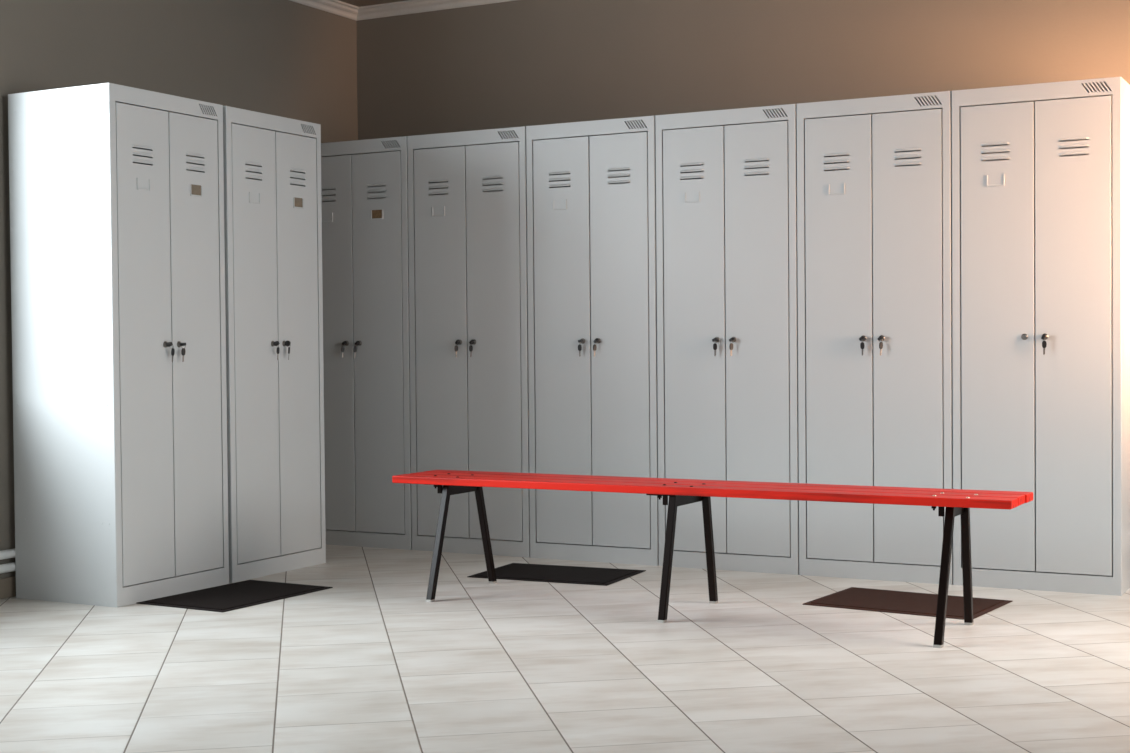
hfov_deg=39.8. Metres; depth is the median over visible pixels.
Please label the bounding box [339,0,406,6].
ceiling
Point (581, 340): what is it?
key
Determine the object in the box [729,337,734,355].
key
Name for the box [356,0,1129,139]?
wall
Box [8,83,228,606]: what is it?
locker
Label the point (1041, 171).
locker
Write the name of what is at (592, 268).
locker
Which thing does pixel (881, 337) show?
key
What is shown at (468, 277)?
locker
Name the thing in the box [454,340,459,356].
key
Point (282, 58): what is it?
wall
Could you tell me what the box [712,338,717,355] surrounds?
key
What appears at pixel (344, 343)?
key
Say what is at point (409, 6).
trim
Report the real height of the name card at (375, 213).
0.038 m
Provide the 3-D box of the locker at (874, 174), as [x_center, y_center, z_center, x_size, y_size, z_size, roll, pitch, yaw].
[1.280,-0.146,6.143,0.598,1.835,0.482,0,1,28]
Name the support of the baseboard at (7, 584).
attached to the wall at (282, 58)
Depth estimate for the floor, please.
4.39 m
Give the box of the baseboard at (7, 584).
[0,576,15,598]
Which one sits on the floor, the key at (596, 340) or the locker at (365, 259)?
the locker at (365, 259)
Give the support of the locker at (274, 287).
on the floor
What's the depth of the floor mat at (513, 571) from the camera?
6.13 m
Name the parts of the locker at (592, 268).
door, door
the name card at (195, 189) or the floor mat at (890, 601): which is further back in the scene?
the name card at (195, 189)
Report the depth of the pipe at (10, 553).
5.68 m
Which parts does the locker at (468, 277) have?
door, door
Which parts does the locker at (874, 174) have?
door, door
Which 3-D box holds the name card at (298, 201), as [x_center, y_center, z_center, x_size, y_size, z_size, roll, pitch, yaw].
[-1.089,-0.712,6.377,0.001,0.038,0.053,0,1,28]
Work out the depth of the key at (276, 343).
6.22 m
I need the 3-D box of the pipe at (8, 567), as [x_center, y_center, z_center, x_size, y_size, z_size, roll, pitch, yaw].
[-2.757,0.734,4.325,0.033,0.033,7.587,0,1,28]
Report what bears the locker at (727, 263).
on the floor
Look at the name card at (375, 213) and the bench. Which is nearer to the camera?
the bench
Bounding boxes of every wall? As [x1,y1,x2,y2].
[0,0,357,577]
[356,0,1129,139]
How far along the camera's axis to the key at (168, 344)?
5.68 m
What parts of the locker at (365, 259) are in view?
door, door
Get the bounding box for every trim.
[290,0,358,20]
[357,0,515,20]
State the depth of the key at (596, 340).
6.46 m
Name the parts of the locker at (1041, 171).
door, door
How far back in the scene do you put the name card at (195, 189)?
5.83 m
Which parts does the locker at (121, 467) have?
door, door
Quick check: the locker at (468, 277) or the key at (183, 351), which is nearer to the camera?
the key at (183, 351)
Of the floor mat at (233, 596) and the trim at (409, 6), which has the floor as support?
the floor mat at (233, 596)
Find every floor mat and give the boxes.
[137,580,332,611]
[467,563,645,585]
[803,587,1011,618]
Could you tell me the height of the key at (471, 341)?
0.077 m
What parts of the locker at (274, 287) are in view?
door, door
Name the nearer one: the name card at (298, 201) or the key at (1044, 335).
the key at (1044, 335)
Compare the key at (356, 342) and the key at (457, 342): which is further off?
the key at (356, 342)
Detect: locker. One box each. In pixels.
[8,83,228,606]
[223,106,325,582]
[321,136,411,549]
[407,126,529,557]
[526,116,658,565]
[655,104,798,574]
[797,91,952,584]
[952,77,1129,595]
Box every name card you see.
[191,184,200,194]
[294,197,302,206]
[372,210,381,218]
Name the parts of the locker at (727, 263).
door, door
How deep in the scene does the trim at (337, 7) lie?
7.44 m
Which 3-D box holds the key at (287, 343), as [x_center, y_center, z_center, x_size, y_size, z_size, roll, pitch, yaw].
[-1.117,-0.106,6.293,0.023,0.078,0.020,0,1,28]
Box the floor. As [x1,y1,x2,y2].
[0,544,1129,752]
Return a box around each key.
[166,342,174,362]
[179,343,185,361]
[273,341,279,359]
[285,341,290,359]
[341,341,346,357]
[353,341,359,356]
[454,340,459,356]
[469,340,474,356]
[578,339,583,356]
[593,338,598,356]
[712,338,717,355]
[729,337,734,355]
[859,336,864,355]
[878,335,883,355]
[1041,333,1046,354]
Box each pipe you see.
[0,549,14,559]
[0,562,15,573]
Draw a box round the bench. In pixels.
[392,470,1032,647]
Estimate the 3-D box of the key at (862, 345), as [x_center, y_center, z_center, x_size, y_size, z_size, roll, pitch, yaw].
[1.130,-0.117,5.938,0.023,0.077,0.023,0,1,28]

